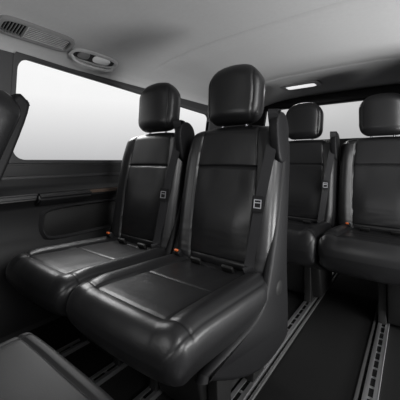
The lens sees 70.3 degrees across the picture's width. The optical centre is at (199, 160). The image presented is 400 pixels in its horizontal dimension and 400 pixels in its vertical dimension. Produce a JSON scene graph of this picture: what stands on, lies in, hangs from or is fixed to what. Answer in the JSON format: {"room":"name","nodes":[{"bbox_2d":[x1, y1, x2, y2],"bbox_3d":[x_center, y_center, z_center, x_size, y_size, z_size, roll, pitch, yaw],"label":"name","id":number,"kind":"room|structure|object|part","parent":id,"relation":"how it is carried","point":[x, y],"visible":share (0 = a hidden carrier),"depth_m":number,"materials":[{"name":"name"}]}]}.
{"room":"vehicle interior","nodes":[
{"label":"vehicle interior","id":0,"kind":"room"},
{"bbox_2d":[0,49,251,343],"bbox_3d":[-0.591,0.176,1.728,0.106,1.347,3.850,0,0,37],"label":"wall","id":1,"kind":"structure","parent":0,"point":[6,58],"depth_m":1.42,"materials":[{"name":"grey plastic"}]},
{"bbox_2d":[0,163,121,337],"bbox_3d":[-0.279,0.406,2.088,0.109,0.789,2.700,0,0,37],"label":"panel","id":2,"kind":"object","parent":1,"relation":"attached to","point":[42,204],"visible":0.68,"depth_m":1.43,"materials":[{"name":"black plastic"}]},
{"bbox_3d":[-0.299,0.080,2.104,0.014,0.019,2.200,0,0,37],"label":"rail","id":3,"kind":"part","parent":2,"relation":"part of","materials":[{"name":"grey plastic"}]},
{"bbox_3d":[-0.704,0.189,1.482,0.059,0.066,0.280,0,0,37],"label":"armrest","id":4,"kind":"part","parent":2,"relation":"part of","materials":[{"name":"black plastic"}]},
{"bbox_2d":[9,51,210,162],"bbox_3d":[-0.408,-0.245,1.961,0.106,0.514,1.596,0,0,37],"label":"trim","id":5,"kind":"structure","parent":1,"relation":"attached to","point":[18,57],"depth_m":1.50,"materials":[{"name":"grey plastic"}]},
{"bbox_2d":[0,0,399,106],"bbox_3d":[0.119,-0.587,1.194,1.753,0.203,3.850,0,0,37],"label":"ceiling","id":6,"kind":"structure","parent":0,"point":[344,45],"depth_m":1.45,"materials":[{"name":"fabric"}]},
{"bbox_2d":[0,15,74,51],"bbox_3d":[-0.728,-0.566,1.275,0.113,0.058,0.316,0,0,37],"label":"ceiling vent","id":7,"kind":"object","parent":6,"relation":"in","point":[29,32],"visible":1,"depth_m":1.26,"materials":[{"name":"grey plastic"}]},
{"bbox_2d":[1,21,26,36],"bbox_3d":[-0.784,-0.561,1.198,0.076,0.008,0.075,-23,-14,35],"label":"grille","id":8,"kind":"object","parent":7,"relation":"attached to","point":[5,21],"depth_m":1.20,"materials":[{"name":"grey plastic"}]},
{"bbox_2d":[68,47,117,71],"bbox_3d":[-0.572,-0.539,1.539,0.096,0.082,0.280,0,0,38],"label":"lamp","id":9,"kind":"object","parent":6,"relation":"attached to","point":[84,57],"visible":0.98,"depth_m":1.53,"materials":[{"name":"grey plastic"}]},
{"bbox_3d":[-0.577,-0.522,1.543,0.028,0.047,0.264,-28,-16,34],"label":"grab handle","id":10,"kind":"part","parent":9,"relation":"part of","materials":[{"name":"grey plastic"}]},
{"bbox_2d":[280,80,321,90],"bbox_3d":[0.860,-0.641,2.420,0.320,0.020,0.170,0,0,37],"label":"recessed light","id":11,"kind":"object","parent":6,"relation":"in","point":[313,83],"visible":0.98,"depth_m":2.38,"materials":[{"name":"grey plastic"}]},
{"bbox_2d":[17,273,399,399],"bbox_3d":[0.122,0.870,1.192,2.000,0.040,3.950,0,0,37],"label":"floor","id":12,"kind":"structure","parent":0,"point":[324,361],"depth_m":1.24,"materials":[{"name":"black carpet"}]},
{"bbox_2d":[0,90,29,180],"bbox_3d":[-0.954,0.306,0.669,0.468,1.073,0.885,0,0,37],"label":"passenger seat","id":13,"kind":"object","parent":12,"relation":"on","point":[14,108],"visible":1,"depth_m":0.85,"materials":[{"name":"black leather"}]},
{"bbox_3d":[-0.807,0.115,0.865,0.454,0.723,0.244,0,-12,37],"label":"backrest","id":14,"kind":"part","parent":13,"relation":"part of","materials":[{"name":"black leather"}]},
{"bbox_2d":[56,338,89,356],"bbox_3d":[-0.278,0.841,1.680,0.046,0.018,2.850,0,0,37],"label":"rail","id":15,"kind":"object","parent":12,"relation":"on","point":[75,345],"visible":0.06,"depth_m":1.27,"materials":[{"name":"silver metal"}]},
{"bbox_2d":[6,82,194,365],"bbox_3d":[-0.397,0.211,1.306,0.468,1.261,0.751,0,0,37],"label":"passenger seat","id":16,"kind":"object","parent":15,"relation":"on","point":[147,211],"visible":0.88,"depth_m":1.34,"materials":[{"name":"black leather"}]},
{"bbox_2d":[6,236,165,315],"bbox_3d":[-0.457,0.466,1.226,0.466,0.184,0.552,0,0,37],"label":"seat cushion","id":17,"kind":"object","parent":16,"relation":"on","point":[47,276],"depth_m":1.09,"materials":[{"name":"black leather"}]},
{"bbox_3d":[-0.251,0.150,1.500,0.454,0.603,0.244,0,0,37],"label":"backrest","id":18,"kind":"part","parent":16,"relation":"part of","materials":[{"name":"black leather"}]},
{"bbox_2d":[89,361,127,385],"bbox_3d":[-0.070,0.841,1.524,0.046,0.018,2.850,0,0,37],"label":"rail","id":19,"kind":"object","parent":12,"relation":"on","point":[110,370],"visible":0.04,"depth_m":1.12,"materials":[{"name":"silver metal"}]},
{"bbox_2d":[133,386,162,399],"bbox_3d":[0.100,0.841,1.396,0.046,0.018,2.850,0,0,37],"label":"rail","id":20,"kind":"object","parent":12,"relation":"on","point":[146,394],"visible":0.06,"depth_m":1.02,"materials":[{"name":"silver metal"}]},
{"bbox_2d":[0,332,113,399],"bbox_3d":[-0.449,0.631,0.401,0.409,0.402,0.560,0,0,37],"label":"seat","id":21,"kind":"object","parent":20,"relation":"on","point":[30,368],"visible":1,"depth_m":0.57,"materials":[{"name":"black leather"}]},
{"bbox_2d":[66,64,289,399],"bbox_3d":[-0.020,0.211,1.021,0.468,1.261,0.751,0,0,37],"label":"passenger seat","id":22,"kind":"object","parent":20,"relation":"on","point":[209,314],"visible":1,"depth_m":1.01,"materials":[{"name":"black leather"}]},
{"bbox_2d":[66,254,267,386],"bbox_3d":[-0.080,0.466,0.941,0.466,0.184,0.552,0,0,37],"label":"seat cushion","id":23,"kind":"object","parent":22,"relation":"on","point":[172,318],"depth_m":0.78,"materials":[{"name":"black leather"}]},
{"bbox_3d":[0.127,0.150,1.215,0.454,0.603,0.244,0,0,37],"label":"backrest","id":24,"kind":"part","parent":22,"relation":"part of","materials":[{"name":"black leather"}]},
{"bbox_3d":[0.207,0.155,1.025,0.029,0.033,0.008,0,0,21],"label":"latch frame","id":25,"kind":"part","parent":22,"relation":"part of","materials":[{"name":"silver metal"}]},
{"bbox_2d":[231,272,334,399],"bbox_3d":[0.308,0.841,1.239,0.046,0.018,2.850,0,0,37],"label":"rail","id":26,"kind":"object","parent":12,"relation":"on","point":[243,389],"visible":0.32,"depth_m":1.23,"materials":[{"name":"silver metal"}]},
{"bbox_2d":[286,103,339,302],"bbox_3d":[0.593,0.211,1.843,0.477,1.261,0.701,0,0,37],"label":"passenger seat","id":27,"kind":"object","parent":26,"relation":"on","point":[314,164],"visible":0.66,"depth_m":1.87,"materials":[{"name":"black leather"}]},
{"bbox_3d":[0.580,0.588,1.825,0.455,0.212,0.593,0,0,37],"label":"seat","id":28,"kind":"part","parent":27,"relation":"part of","materials":[{"name":"black leather"}]},
{"bbox_2d":[287,220,331,264],"bbox_3d":[0.532,0.484,1.761,0.475,0.258,0.497,0,0,37],"label":"seat cushion","id":29,"kind":"object","parent":27,"relation":"on","point":[303,236],"depth_m":1.49,"materials":[{"name":"black leather"}]},
{"bbox_3d":[0.725,0.150,2.017,0.477,0.603,0.244,0,0,37],"label":"backrest","id":30,"kind":"part","parent":27,"relation":"part of","materials":[{"name":"black leather"}]},
{"bbox_2d":[249,273,337,399],"bbox_3d":[0.355,0.845,1.235,0.012,0.010,2.600,0,0,37],"label":"trim","id":31,"kind":"structure","parent":12,"relation":"on","point":[287,346],"depth_m":1.25,"materials":[{"name":"grey metal"}]},
{"bbox_2d":[353,305,377,399],"bbox_3d":[0.590,0.845,1.058,0.012,0.010,2.600,0,0,37],"label":"trim","id":32,"kind":"structure","parent":12,"relation":"on","point":[359,383],"depth_m":1.20,"materials":[{"name":"grey metal"}]},
{"bbox_2d":[361,321,389,399],"bbox_3d":[0.683,0.841,1.113,0.046,0.018,2.600,0,0,37],"label":"rail","id":33,"kind":"object","parent":12,"relation":"on","point":[371,390],"visible":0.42,"depth_m":1.16,"materials":[{"name":"silver metal"}]},
{"bbox_2d":[318,93,399,326],"bbox_3d":[0.977,0.211,1.554,0.477,1.261,0.701,0,0,37],"label":"passenger seat","id":34,"kind":"object","parent":33,"relation":"on","point":[365,242],"visible":1,"depth_m":1.66,"materials":[{"name":"black leather"}]},
{"bbox_2d":[318,224,399,286],"bbox_3d":[0.915,0.484,1.472,0.475,0.258,0.497,0,0,37],"label":"seat cushion","id":35,"kind":"object","parent":34,"relation":"on","point":[371,252],"depth_m":1.34,"materials":[{"name":"black leather"}]},
{"bbox_3d":[1.108,0.150,1.728,0.477,0.603,0.244,0,0,37],"label":"backrest","id":36,"kind":"part","parent":34,"relation":"part of","materials":[{"name":"black leather"}]},
{"bbox_2d":[252,100,363,225],"bbox_3d":[1.252,0.085,2.750,1.830,1.530,0.040,0,0,37],"label":"wall","id":37,"kind":"structure","parent":0,"point":[261,122],"depth_m":3.13,"materials":[{"name":"black plastic"}]},
{"bbox_2d":[263,84,399,111],"bbox_3d":[1.256,-0.595,2.697,1.700,0.100,0.060,0,0,37],"label":"trim","id":38,"kind":"structure","parent":37,"relation":"attached to","point":[358,94],"depth_m":2.64,"materials":[{"name":"black plastic"}]}
]}

